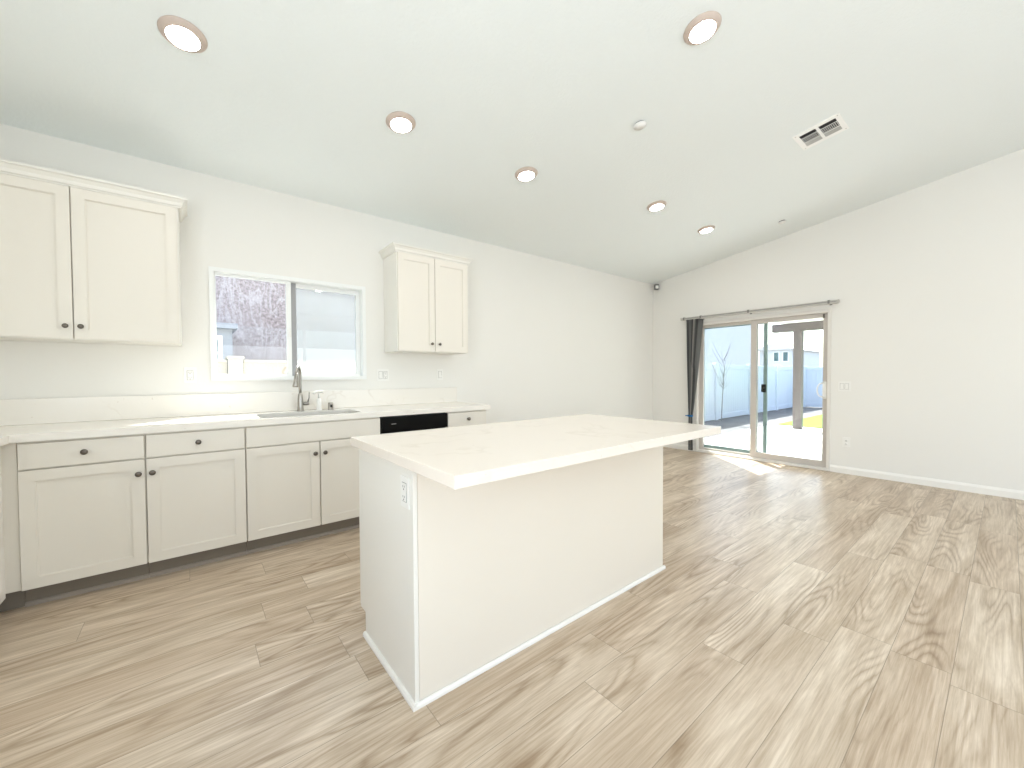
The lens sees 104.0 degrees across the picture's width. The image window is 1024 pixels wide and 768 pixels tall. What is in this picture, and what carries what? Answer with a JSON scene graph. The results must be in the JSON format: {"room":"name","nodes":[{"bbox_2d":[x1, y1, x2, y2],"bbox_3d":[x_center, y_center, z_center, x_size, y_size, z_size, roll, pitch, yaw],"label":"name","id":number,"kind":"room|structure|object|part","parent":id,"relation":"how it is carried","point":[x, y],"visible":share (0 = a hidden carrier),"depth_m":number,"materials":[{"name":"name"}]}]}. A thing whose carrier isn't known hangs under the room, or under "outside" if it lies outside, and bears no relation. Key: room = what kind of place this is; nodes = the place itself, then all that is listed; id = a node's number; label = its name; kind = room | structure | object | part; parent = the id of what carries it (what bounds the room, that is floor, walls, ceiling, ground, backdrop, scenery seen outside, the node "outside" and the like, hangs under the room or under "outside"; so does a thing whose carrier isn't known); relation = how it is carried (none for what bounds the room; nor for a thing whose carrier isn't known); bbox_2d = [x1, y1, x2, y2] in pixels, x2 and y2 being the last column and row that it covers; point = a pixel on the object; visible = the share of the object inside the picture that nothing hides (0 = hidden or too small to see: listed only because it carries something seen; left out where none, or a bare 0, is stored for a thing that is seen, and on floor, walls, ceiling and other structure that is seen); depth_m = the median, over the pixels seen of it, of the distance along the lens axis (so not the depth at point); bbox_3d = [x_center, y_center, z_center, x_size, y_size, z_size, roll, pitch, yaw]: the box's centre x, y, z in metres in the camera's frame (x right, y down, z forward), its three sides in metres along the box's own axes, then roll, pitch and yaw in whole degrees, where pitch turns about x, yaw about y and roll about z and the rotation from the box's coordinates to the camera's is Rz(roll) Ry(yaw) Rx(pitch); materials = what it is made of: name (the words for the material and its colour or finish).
{"room":"kitchen","nodes":[
{"label":"kitchen","id":0,"kind":"room"},
{"bbox_2d":[217,356,355,373],"bbox_3d":[-2.648,0.452,5.065,10.200,1.562,0.280,-1,2,-39],"label":"fence","id":1,"kind":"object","parent":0,"point":[232,364],"depth_m":4.78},
{"bbox_3d":[-2.648,0.488,5.066,10.200,1.490,0.160,-1,2,-39],"label":"wall panel","id":2,"kind":"part","parent":1,"relation":"part of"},
{"bbox_2d":[0,124,652,423],"bbox_3d":[-0.569,-0.193,4.484,7.745,2.835,0.140,-1,2,-39],"label":"wall","id":3,"kind":"structure","parent":0,"point":[547,338],"depth_m":3.74,"materials":[{"name":"paint"}]},
{"bbox_2d":[0,158,186,345],"bbox_3d":[-2.792,-0.743,2.368,1.366,0.961,0.353,-1,2,-39],"label":"upper cabinet","id":4,"kind":"object","parent":3,"relation":"attached to","point":[84,259],"visible":1,"depth_m":2.39,"materials":[{"name":"paint"}]},
{"bbox_3d":[-2.777,-0.706,2.203,0.475,0.886,0.019,-1,2,-39],"label":"door","id":5,"kind":"part","parent":4,"relation":"part of","materials":[{"name":"paint"}]},
{"bbox_3d":[-2.794,-1.190,2.358,1.366,0.066,0.353,-1,2,-39],"label":"crown moulding","id":6,"kind":"part","parent":4,"relation":"part of","materials":[{"name":"paint"}]},
{"bbox_3d":[-2.402,-0.715,2.504,0.475,0.886,0.019,-1,2,-39],"label":"door","id":7,"kind":"part","parent":4,"relation":"part of","materials":[{"name":"paint"}]},
{"bbox_2d":[184,367,195,382],"bbox_3d":[-2.370,-0.064,2.943,0.071,0.116,0.009,-1,2,-39],"label":"outlet plate","id":8,"kind":"object","parent":3,"relation":"attached to","point":[189,372],"visible":1,"depth_m":2.94,"materials":[{"name":"white plastic"}]},
{"bbox_2d":[187,371,192,379],"bbox_3d":[-2.368,-0.064,2.941,0.033,0.067,0.003,-1,2,-39],"label":"receptacle","id":9,"kind":"object","parent":8,"relation":"attached to","point":[189,373],"depth_m":2.94,"materials":[{"name":"grey plastic"}]},
{"bbox_2d":[0,387,456,425],"bbox_3d":[-2.014,0.147,3.225,3.617,0.158,0.019,-1,2,-39],"label":"backsplash","id":10,"kind":"structure","parent":3,"relation":"attached to","point":[73,409],"depth_m":2.93,"materials":[{"name":"stone"}]},
{"bbox_2d":[208,266,366,380],"bbox_3d":[-1.851,-0.464,3.409,1.163,0.859,0.122,-1,2,-39],"label":"window","id":11,"kind":"structure","parent":3,"relation":"in","point":[291,283],"depth_m":3.37,"materials":[{"name":"white plastic"}]},
{"bbox_3d":[-2.073,-0.459,3.224,0.520,0.793,0.028,-1,2,-39],"label":"sash","id":12,"kind":"part","parent":11,"relation":"part of","materials":[{"name":"clear glass"}]},
{"bbox_3d":[-1.677,-0.469,3.591,0.596,0.793,0.028,-1,2,-39],"label":"sash","id":13,"kind":"part","parent":11,"relation":"part of","materials":[{"name":"clear glass"}]},
{"bbox_2d":[377,369,388,380],"bbox_3d":[-1.241,-0.086,3.848,0.117,0.116,0.012,-1,2,-39],"label":"outlet","id":14,"kind":"object","parent":3,"relation":"attached to","point":[382,374],"visible":1,"depth_m":3.85,"materials":[{"name":"white plastic"}]},
{"bbox_2d":[379,242,472,354],"bbox_3d":[-0.830,-0.788,3.945,0.842,0.961,0.353,-1,2,-39],"label":"upper cabinet","id":15,"kind":"object","parent":3,"relation":"attached to","point":[426,291],"visible":1,"depth_m":3.79,"materials":[{"name":"paint"}]},
{"bbox_3d":[-0.888,-0.750,3.721,0.365,0.886,0.019,-1,2,-39],"label":"door","id":16,"kind":"part","parent":15,"relation":"part of","materials":[{"name":"paint"}]},
{"bbox_3d":[-0.833,-1.236,3.935,0.842,0.066,0.353,-1,2,-39],"label":"crown moulding","id":17,"kind":"part","parent":15,"relation":"part of","materials":[{"name":"paint"}]},
{"bbox_3d":[-0.598,-0.757,3.954,0.365,0.886,0.019,-1,2,-39],"label":"door","id":18,"kind":"part","parent":15,"relation":"part of","materials":[{"name":"paint"}]},
{"bbox_2d":[437,369,442,379],"bbox_3d":[-0.761,-0.101,4.234,0.071,0.116,0.012,-1,2,-39],"label":"switch plate","id":19,"kind":"object","parent":3,"relation":"attached to","point":[439,371],"visible":1,"depth_m":4.23,"materials":[{"name":"white plastic"}]},
{"bbox_2d":[0,447,1023,767],"bbox_3d":[1.952,1.221,1.389,7.465,0.120,7.884,-1,2,-39],"label":"floor","id":20,"kind":"structure","parent":0,"point":[795,617],"depth_m":1.67,"materials":[{"name":"brown wood"}]},
{"bbox_2d":[0,443,25,611],"bbox_3d":[-2.374,0.749,1.332,0.661,0.873,2.530,-1,2,-39],"label":"base cabinet","id":21,"kind":"object","parent":20,"relation":"on","point":[12,596],"visible":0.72,"depth_m":2.03,"materials":[{"name":"paint"}]},
{"bbox_3d":[-2.338,0.760,1.743,0.019,0.614,0.585,-1,2,-39],"label":"door","id":22,"kind":"part","parent":21,"relation":"part of","materials":[{"name":"paint"}]},
{"bbox_2d":[0,402,490,445],"bbox_3d":[-1.219,0.265,2.240,3.617,0.040,2.551,-1,2,-39],"label":"countertop","id":23,"kind":"structure","parent":21,"relation":"on","point":[69,430],"depth_m":2.63,"materials":[{"name":"stone"}]},
{"bbox_2d":[293,365,309,411],"bbox_3d":[-1.722,0.036,3.220,0.088,0.377,0.222,0,1,-3],"label":"faucet","id":24,"kind":"object","parent":23,"relation":"on","point":[297,376],"visible":1,"depth_m":3.27,"materials":[{"name":"silver metal"}]},
{"bbox_3d":[-1.719,-0.023,3.216,0.023,0.258,0.161,-1,1,-18],"label":"spout","id":25,"kind":"part","parent":24,"relation":"part of","materials":[{"name":"silver metal"}]},
{"bbox_2d":[312,390,322,410],"bbox_3d":[-1.629,0.137,3.350,0.083,0.169,0.050,-1,2,-39],"label":"soap dispenser","id":26,"kind":"object","parent":23,"relation":"on","point":[319,407],"visible":0.99,"depth_m":3.34,"materials":[{"name":"white plastic"}]},
{"bbox_2d":[328,402,332,409],"bbox_3d":[-1.560,0.188,3.439,0.048,0.063,0.048,-1,2,-39],"label":"air gap","id":27,"kind":"object","parent":23,"relation":"on","point":[330,404],"visible":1,"depth_m":3.42,"materials":[{"name":"silver metal"}]},
{"bbox_2d":[17,434,149,606],"bbox_3d":[-2.513,0.725,2.420,0.482,0.873,0.660,-1,2,-39],"label":"base cabinet","id":28,"kind":"object","parent":20,"relation":"on","point":[83,523],"visible":1,"depth_m":2.18,"materials":[{"name":"paint"}]},
{"bbox_3d":[-2.333,0.369,2.186,0.475,0.131,0.019,-1,2,-39],"label":"drawer","id":29,"kind":"part","parent":28,"relation":"part of","materials":[{"name":"paint"}]},
{"bbox_3d":[-2.318,0.367,2.167,0.031,0.031,0.032,-1,2,-39],"label":"knob","id":30,"kind":"part","parent":28,"relation":"part of","materials":[{"name":"silver metal"}]},
{"bbox_2d":[145,427,246,576],"bbox_3d":[-2.134,0.716,2.724,0.487,0.873,0.660,-1,2,-39],"label":"base cabinet","id":31,"kind":"object","parent":20,"relation":"on","point":[196,479],"visible":0.99,"depth_m":2.49,"materials":[{"name":"paint"}]},
{"bbox_3d":[-2.105,0.518,2.341,0.031,0.031,0.032,-1,2,-39],"label":"knob","id":32,"kind":"part","parent":31,"relation":"part of","materials":[{"name":"silver metal"}]},
{"bbox_3d":[-1.954,0.360,2.491,0.480,0.131,0.019,-1,2,-39],"label":"drawer","id":33,"kind":"part","parent":31,"relation":"part of","materials":[{"name":"paint"}]},
{"bbox_2d":[245,417,379,553],"bbox_3d":[-1.590,0.704,3.161,0.904,0.873,0.660,-1,2,-39],"label":"base cabinet","id":34,"kind":"object","parent":20,"relation":"on","point":[302,479],"visible":0.84,"depth_m":2.86,"materials":[{"name":"paint"}]},
{"bbox_3d":[-1.585,0.732,2.795,0.444,0.614,0.019,-1,2,-39],"label":"door","id":35,"kind":"part","parent":34,"relation":"part of","materials":[{"name":"paint"}]},
{"bbox_3d":[-1.232,0.724,3.078,0.444,0.614,0.019,-1,2,-39],"label":"door","id":36,"kind":"part","parent":34,"relation":"part of","materials":[{"name":"paint"}]},
{"bbox_2d":[380,412,447,433],"bbox_3d":[-0.998,0.691,3.634,0.601,0.866,0.612,-1,2,-39],"label":"dishwasher","id":37,"kind":"object","parent":20,"relation":"on","point":[403,423],"visible":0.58,"depth_m":3.37,"materials":[{"name":"black plastic"}]},
{"bbox_3d":[-0.821,0.708,3.415,0.599,0.625,0.037,-1,2,-39],"label":"door panel","id":38,"kind":"part","parent":37,"relation":"part of","materials":[{"name":"black plastic"}]},
{"bbox_2d":[445,410,485,427],"bbox_3d":[-0.596,0.680,3.961,0.426,0.873,0.660,-1,2,-39],"label":"base cabinet","id":39,"kind":"object","parent":20,"relation":"on","point":[473,417],"visible":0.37,"depth_m":3.70,"materials":[{"name":"paint"}]},
{"bbox_2d":[359,446,665,711],"bbox_3d":[0.102,0.716,2.184,1.671,0.874,0.624,-1,2,-39],"label":"kitchen island","id":40,"kind":"object","parent":20,"relation":"on","point":[454,585],"visible":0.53,"depth_m":1.71,"materials":[{"name":"paint"}]},
{"bbox_3d":[-0.513,0.743,2.078,0.541,0.614,0.019,-1,2,-39],"label":"door","id":41,"kind":"part","parent":40,"relation":"part of","materials":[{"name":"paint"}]},
{"bbox_3d":[-0.515,1.159,1.643,0.014,0.019,0.541,-1,2,-39],"label":"shoe moulding","id":42,"kind":"part","parent":40,"relation":"part of","materials":[{"name":"white paint"}]},
{"bbox_2d":[400,475,409,509],"bbox_3d":[-0.396,0.399,1.475,0.009,0.116,0.071,-1,2,-39],"label":"outlet plate","id":43,"kind":"object","parent":40,"relation":"attached to","point":[405,481],"visible":1,"depth_m":1.46,"materials":[{"name":"white plastic"}]},
{"bbox_2d":[402,482,405,501],"bbox_3d":[-0.398,0.399,1.474,0.003,0.067,0.033,-1,2,-39],"label":"receptacle","id":44,"kind":"object","parent":43,"relation":"attached to","point":[403,483],"depth_m":1.47,"materials":[{"name":"white plastic"}]},
{"bbox_3d":[-0.348,0.735,1.443,0.016,0.874,0.008,-1,2,-39],"label":"corner trim","id":45,"kind":"part","parent":40,"relation":"part of","materials":[{"name":"paint"}]},
{"bbox_2d":[351,414,720,489],"bbox_3d":[0.195,0.262,2.043,1.686,0.040,0.953,-1,2,-39],"label":"island countertop","id":46,"kind":"structure","parent":40,"relation":"on","point":[455,458],"depth_m":1.70,"materials":[{"name":"stone"}]},
{"bbox_3d":[0.301,1.148,1.959,1.658,0.019,0.012,-1,2,-39],"label":"shoe moulding","id":47,"kind":"part","parent":40,"relation":"part of","materials":[{"name":"white paint"}]},
{"bbox_2d":[0,0,1023,283],"bbox_3d":[1.935,-1.954,1.317,7.745,0.844,8.164,-1,2,-39],"label":"ceiling","id":48,"kind":"structure","parent":0,"point":[296,98],"depth_m":2.61,"materials":[{"name":"paint"}]},
{"bbox_2d":[157,15,207,52],"bbox_3d":[-1.627,-1.718,1.978,0.193,0.048,0.191,-2,2,-43],"label":"ceiling light","id":49,"kind":"object","parent":48,"relation":"attached to","point":[181,33],"visible":1,"depth_m":1.96,"materials":[{"name":"beige"}]},
{"bbox_2d":[165,26,199,50],"bbox_3d":[-1.625,-1.707,1.976,0.134,0.004,0.134,-1,-7,-39],"label":"diffuser","id":50,"kind":"object","parent":49,"relation":"attached to","point":[186,38],"depth_m":1.97,"materials":[{"name":"white plastic"}]},
{"bbox_2d":[386,111,415,133],"bbox_3d":[-0.744,-1.740,2.674,0.193,0.048,0.191,-1,2,-34],"label":"ceiling light","id":51,"kind":"object","parent":48,"relation":"attached to","point":[398,121],"visible":1,"depth_m":2.65,"materials":[{"name":"beige plastic"}]},
{"bbox_2d":[391,118,410,131],"bbox_3d":[-0.742,-1.729,2.672,0.134,0.004,0.134,-1,-7,-39],"label":"diffuser","id":52,"kind":"object","parent":51,"relation":"attached to","point":[397,124],"depth_m":2.67,"materials":[{"name":"white plastic"}]},
{"bbox_2d":[515,167,537,181],"bbox_3d":[0.120,-1.760,3.368,0.193,0.048,0.191,-1,2,-34],"label":"ceiling light","id":53,"kind":"object","parent":48,"relation":"attached to","point":[524,174],"visible":1,"depth_m":3.34,"materials":[{"name":"beige plastic"}]},
{"bbox_2d":[519,172,533,180],"bbox_3d":[0.122,-1.749,3.366,0.134,0.004,0.134,-1,-7,-39],"label":"diffuser","id":54,"kind":"object","parent":53,"relation":"attached to","point":[523,176],"depth_m":3.36,"materials":[{"name":"white plastic"}]},
{"bbox_2d":[634,120,646,129],"bbox_3d":[0.933,-1.886,2.912,0.090,0.027,0.089,-1,2,-33],"label":"sprinkler cover","id":55,"kind":"object","parent":48,"relation":"attached to","point":[641,124],"visible":1,"depth_m":2.91,"materials":[{"name":"grey plastic"}]},
{"bbox_2d":[647,200,666,211],"bbox_3d":[1.488,-1.826,4.114,0.193,0.048,0.191,-1,2,-34],"label":"ceiling light","id":56,"kind":"object","parent":48,"relation":"attached to","point":[657,205],"visible":1,"depth_m":4.08,"materials":[{"name":"beige"}]},
{"bbox_2d":[650,204,663,210],"bbox_3d":[1.490,-1.814,4.112,0.134,0.004,0.134,-1,-7,-39],"label":"diffuser","id":57,"kind":"object","parent":56,"relation":"attached to","point":[653,207],"depth_m":4.10,"materials":[{"name":"white plastic"}]},
{"bbox_2d":[683,11,721,44],"bbox_3d":[1.054,-1.962,2.216,0.193,0.048,0.191,-1,2,-34],"label":"ceiling light","id":58,"kind":"object","parent":48,"relation":"attached to","point":[705,25],"visible":1,"depth_m":2.19,"materials":[{"name":"beige"}]},
{"bbox_2d":[690,20,715,42],"bbox_3d":[1.056,-1.950,2.214,0.134,0.004,0.134,-1,-7,-39],"label":"diffuser","id":59,"kind":"object","parent":58,"relation":"attached to","point":[701,31],"depth_m":2.21,"materials":[{"name":"white plastic"}]},
{"bbox_2d":[697,225,714,233],"bbox_3d":[2.326,-1.845,4.788,0.193,0.048,0.191,-1,2,-34],"label":"ceiling light","id":60,"kind":"object","parent":48,"relation":"attached to","point":[706,229],"visible":1,"depth_m":4.75,"materials":[{"name":"beige"}]},
{"bbox_2d":[700,228,711,232],"bbox_3d":[2.328,-1.834,4.786,0.134,0.004,0.134,-1,-7,-39],"label":"diffuser","id":61,"kind":"object","parent":60,"relation":"attached to","point":[702,230],"depth_m":4.77,"materials":[{"name":"white plastic"}]},
{"bbox_2d":[792,113,848,149],"bbox_3d":[2.475,-2.017,3.208,0.300,0.050,0.301,-1,2,-39],"label":"ceiling vent","id":62,"kind":"object","parent":48,"relation":"in","point":[835,124],"visible":1,"depth_m":3.20,"materials":[{"name":"white metal"}]},
{"bbox_2d":[653,149,1023,490],"bbox_3d":[4.906,-0.541,3.732,0.140,3.508,7.884,-1,2,-39],"label":"wall","id":63,"kind":"structure","parent":0,"point":[927,335],"depth_m":4.33,"materials":[{"name":"paint"}]},
{"bbox_2d":[680,299,839,449],"bbox_3d":[3.293,0.006,5.551,0.115,2.058,1.965,-1,2,-39],"label":"curtain","id":64,"kind":"object","parent":63,"relation":"attached to","point":[694,325],"visible":0.88,"depth_m":6.11,"materials":[{"name":"grey fabric"},{"name":"metal"}]},
{"bbox_2d":[694,308,831,470],"bbox_3d":[3.416,0.062,5.585,0.204,1.994,1.688,-1,2,-39],"label":"door","id":65,"kind":"structure","parent":63,"relation":"in","point":[753,453],"depth_m":5.55,"materials":[{"name":"white plastic"}]},
{"bbox_3d":[3.181,0.061,5.911,0.034,1.912,0.814,-1,2,-39],"label":"fixed panel","id":66,"kind":"part","parent":65,"relation":"part of","materials":[{"name":"grey"}]},
{"bbox_3d":[3.253,0.061,5.892,0.022,1.884,0.905,-1,2,-39],"label":"screen panel","id":67,"kind":"part","parent":65,"relation":"part of","materials":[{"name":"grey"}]},
{"bbox_3d":[3.631,0.073,5.281,0.034,1.912,0.872,-1,2,-39],"label":"sliding panel","id":68,"kind":"part","parent":65,"relation":"part of","materials":[{"name":"grey"}]},
{"bbox_3d":[3.826,0.075,4.949,0.090,0.197,0.043,0,1,8],"label":"handle","id":69,"kind":"part","parent":65,"relation":"part of","materials":[{"name":"white plastic"}]},
{"bbox_2d":[663,443,1023,499],"bbox_3d":[4.848,1.052,3.727,0.015,0.083,7.864,-1,2,-39],"label":"baseboard","id":70,"kind":"structure","parent":63,"relation":"attached to","point":[987,490],"depth_m":4.26,"materials":[{"name":"white paint"}]},
{"bbox_3d":[2.612,1.001,6.508,0.015,0.083,0.726,-1,2,-39],"label":"baseboard","id":71,"kind":"part","parent":70,"relation":"part of","materials":[{"name":"white paint"}]},
{"bbox_2d":[838,382,850,390],"bbox_3d":[3.976,0.029,4.784,0.012,0.116,0.117,-1,2,-39],"label":"switch plate","id":72,"kind":"object","parent":63,"relation":"attached to","point":[842,386],"visible":1,"depth_m":4.78,"materials":[{"name":"white plastic"}]},
{"bbox_2d":[842,437,849,446],"bbox_3d":[3.996,0.696,4.781,0.009,0.116,0.071,-1,2,-39],"label":"outlet plate","id":73,"kind":"object","parent":63,"relation":"attached to","point":[845,440],"visible":1,"depth_m":4.78,"materials":[{"name":"white plastic"}]},
{"label":"outside","id":74,"kind":"structure","parent":0,"visible":0},
{"bbox_3d":[-3.406,1.301,4.436,12.200,0.100,3.256,-1,2,-39],"label":"yard","id":75,"kind":"structure","parent":74,"visible":0},
{"bbox_2d":[216,322,237,359],"bbox_3d":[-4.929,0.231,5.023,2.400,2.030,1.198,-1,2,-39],"label":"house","id":76,"kind":"structure","parent":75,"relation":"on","point":[225,331],"depth_m":5.27,"materials":[{"name":"grey"}]},
{"bbox_3d":[-4.943,0.265,5.077,2.245,1.960,1.098,-1,2,-39],"label":"wall panel","id":77,"kind":"part","parent":76,"relation":"part of","materials":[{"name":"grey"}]},
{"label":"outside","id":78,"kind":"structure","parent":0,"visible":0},
{"bbox_2d":[704,407,821,438],"bbox_3d":[18.726,0.887,17.639,38.750,0.100,28.000,-1,2,-39],"label":"ground","id":79,"kind":"structure","parent":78,"point":[737,423],"depth_m":11.52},
{"bbox_2d":[215,276,355,361],"bbox_3d":[-5.380,-1.125,7.620,13.600,4.630,3.750,-1,2,-39],"label":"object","id":80,"kind":"structure","parent":79,"relation":"on","point":[325,321],"depth_m":6.65,"materials":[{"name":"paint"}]},
{"bbox_2d":[711,338,732,420],"bbox_3d":[5.923,-0.150,11.228,1.185,2.399,0.365,-1,2,-39],"label":"bare shrub","id":81,"kind":"object","parent":79,"relation":"on","point":[732,338],"visible":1,"depth_m":11.21,"materials":[{"name":"grey plant"}]},
{"bbox_2d":[705,325,750,364],"bbox_3d":[5.210,-1.439,16.867,14.100,4.730,4.600,-1,2,-39],"label":"sky","id":82,"kind":"structure","parent":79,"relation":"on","point":[739,353],"depth_m":17.72,"materials":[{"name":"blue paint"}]},
{"bbox_2d":[705,363,792,420],"bbox_3d":[6.775,0.197,12.252,12.030,1.650,0.130,-1,2,-39],"label":"vinyl fence","id":83,"kind":"object","parent":79,"relation":"on","point":[736,393],"visible":0.48,"depth_m":12.54,"materials":[{"name":"white plastic"}]},
{"bbox_3d":[4.916,-0.465,10.746,2.249,0.140,0.060,-1,2,-39],"label":"rail","id":84,"kind":"part","parent":83,"relation":"part of","materials":[{"name":"white plastic"}]},
{"bbox_3d":[4.920,0.250,10.762,2.245,1.288,0.024,-1,2,-39],"label":"panel","id":85,"kind":"part","parent":83,"relation":"part of","materials":[{"name":"white plastic"}]},
{"bbox_3d":[4.924,0.970,10.778,2.249,0.150,0.060,-1,2,-39],"label":"rail","id":86,"kind":"part","parent":83,"relation":"part of","materials":[{"name":"white plastic"}]},
{"bbox_3d":[5.847,0.218,11.507,0.130,1.650,0.130,-1,2,-39],"label":"post","id":87,"kind":"part","parent":83,"relation":"part of","materials":[{"name":"white plastic"}]},
{"bbox_3d":[6.775,0.207,12.252,2.245,1.288,0.024,-1,2,-39],"label":"panel","id":88,"kind":"part","parent":83,"relation":"part of","materials":[{"name":"white plastic"}]},
{"bbox_3d":[6.779,0.926,12.268,2.249,0.150,0.060,-1,2,-39],"label":"rail","id":89,"kind":"part","parent":83,"relation":"part of","materials":[{"name":"white plastic"}]},
{"bbox_3d":[6.771,-0.508,12.236,2.249,0.140,0.060,-1,2,-39],"label":"rail","id":90,"kind":"part","parent":83,"relation":"part of","materials":[{"name":"white plastic"}]},
{"bbox_3d":[7.702,0.175,12.997,0.130,1.650,0.130,-1,2,-39],"label":"post","id":91,"kind":"part","parent":83,"relation":"part of","materials":[{"name":"white plastic"}]},
{"bbox_3d":[8.626,-0.552,13.727,2.249,0.140,0.060,-1,2,-39],"label":"rail","id":92,"kind":"part","parent":83,"relation":"part of","materials":[{"name":"white plastic"}]},
{"bbox_3d":[8.630,0.163,13.743,2.245,1.288,0.024,-1,2,-39],"label":"panel","id":93,"kind":"part","parent":83,"relation":"part of","materials":[{"name":"white plastic"}]},
{"bbox_3d":[8.634,0.883,13.759,2.249,0.150,0.060,-1,2,-39],"label":"rail","id":94,"kind":"part","parent":83,"relation":"part of","materials":[{"name":"white plastic"}]},
{"bbox_3d":[9.557,0.132,14.488,0.130,1.650,0.130,-1,2,-39],"label":"post","id":95,"kind":"part","parent":83,"relation":"part of","materials":[{"name":"white plastic"}]},
{"bbox_3d":[10.485,0.120,15.233,2.245,1.288,0.024,-1,2,-39],"label":"panel","id":96,"kind":"part","parent":83,"relation":"part of","materials":[{"name":"white plastic"}]},
{"bbox_3d":[10.489,0.840,15.250,2.249,0.150,0.060,-1,2,-39],"label":"rail","id":97,"kind":"part","parent":83,"relation":"part of","materials":[{"name":"white plastic"}]},
{"bbox_3d":[10.481,-0.595,15.217,2.249,0.140,0.060,-1,2,-39],"label":"rail","id":98,"kind":"part","parent":83,"relation":"part of","materials":[{"name":"white plastic"}]},
{"bbox_2d":[704,424,821,459],"bbox_3d":[7.499,1.148,4.549,4.855,0.084,9.660,-1,2,-39],"label":"patio slab","id":99,"kind":"object","parent":79,"relation":"on","point":[806,442],"visible":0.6,"depth_m":7.39,"materials":[{"name":"concrete"}]},
{"bbox_2d":[772,318,822,428],"bbox_3d":[7.613,-0.152,4.501,4.990,2.514,9.480,-1,2,-39],"label":"patio cover","id":100,"kind":"object","parent":99,"relation":"on","point":[797,327],"visible":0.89,"depth_m":8.94,"materials":[{"name":"white wood"}]},
{"bbox_3d":[6.442,-0.088,9.002,0.160,2.198,0.160,-1,2,-39],"label":"post","id":101,"kind":"part","parent":100,"relation":"part of","materials":[{"name":"grey paint"}]},
{"bbox_2d":[758,343,821,366],"bbox_3d":[19.640,-1.071,28.219,6.600,3.330,2.400,-1,2,-39],"label":"house","id":102,"kind":"structure","parent":79,"relation":"on","point":[778,354],"depth_m":26.43,"materials":[{"name":"grey paint"}]},
{"bbox_3d":[17.353,-1.779,26.239,0.010,0.560,0.260,-1,2,-39],"label":"pane","id":103,"kind":"part","parent":102,"relation":"part of","materials":[{"name":"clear glass"}]},
{"bbox_3d":[17.678,-1.772,25.834,0.010,0.560,0.260,-1,2,-39],"label":"pane","id":104,"kind":"part","parent":102,"relation":"part of","materials":[{"name":"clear glass"}]},
{"bbox_2d":[776,414,821,428],"bbox_3d":[11.881,1.082,6.762,4.250,0.069,11.620,-1,2,-39],"label":"lawn","id":105,"kind":"structure","parent":79,"relation":"on","point":[813,421],"depth_m":10.29,"materials":[{"name":"yellow plant"}]},
{"bbox_2d":[803,366,822,406],"bbox_3d":[15.406,0.185,11.171,0.130,1.630,12.230,-1,2,-39],"label":"vinyl fence","id":106,"kind":"object","parent":79,"relation":"on","point":[812,376],"visible":0.12,"depth_m":15.67,"materials":[{"name":"white plastic"}]},
{"bbox_3d":[11.615,0.099,15.886,0.130,1.630,0.130,-1,2,-39],"label":"post","id":107,"kind":"part","parent":106,"relation":"part of","materials":[{"name":"white plastic"}]},
{"bbox_3d":[12.377,0.836,14.959,0.060,0.150,2.289,-1,2,-39],"label":"rail","id":108,"kind":"part","parent":106,"relation":"part of","materials":[{"name":"white plastic"}]},
{"bbox_3d":[12.370,-0.578,14.927,0.060,0.140,2.289,-1,2,-39],"label":"rail","id":109,"kind":"part","parent":106,"relation":"part of","materials":[{"name":"white plastic"}]},
{"bbox_3d":[12.374,0.126,14.943,0.024,1.268,2.285,-1,2,-39],"label":"panel","id":110,"kind":"part","parent":106,"relation":"part of","materials":[{"name":"white plastic"}]}
]}

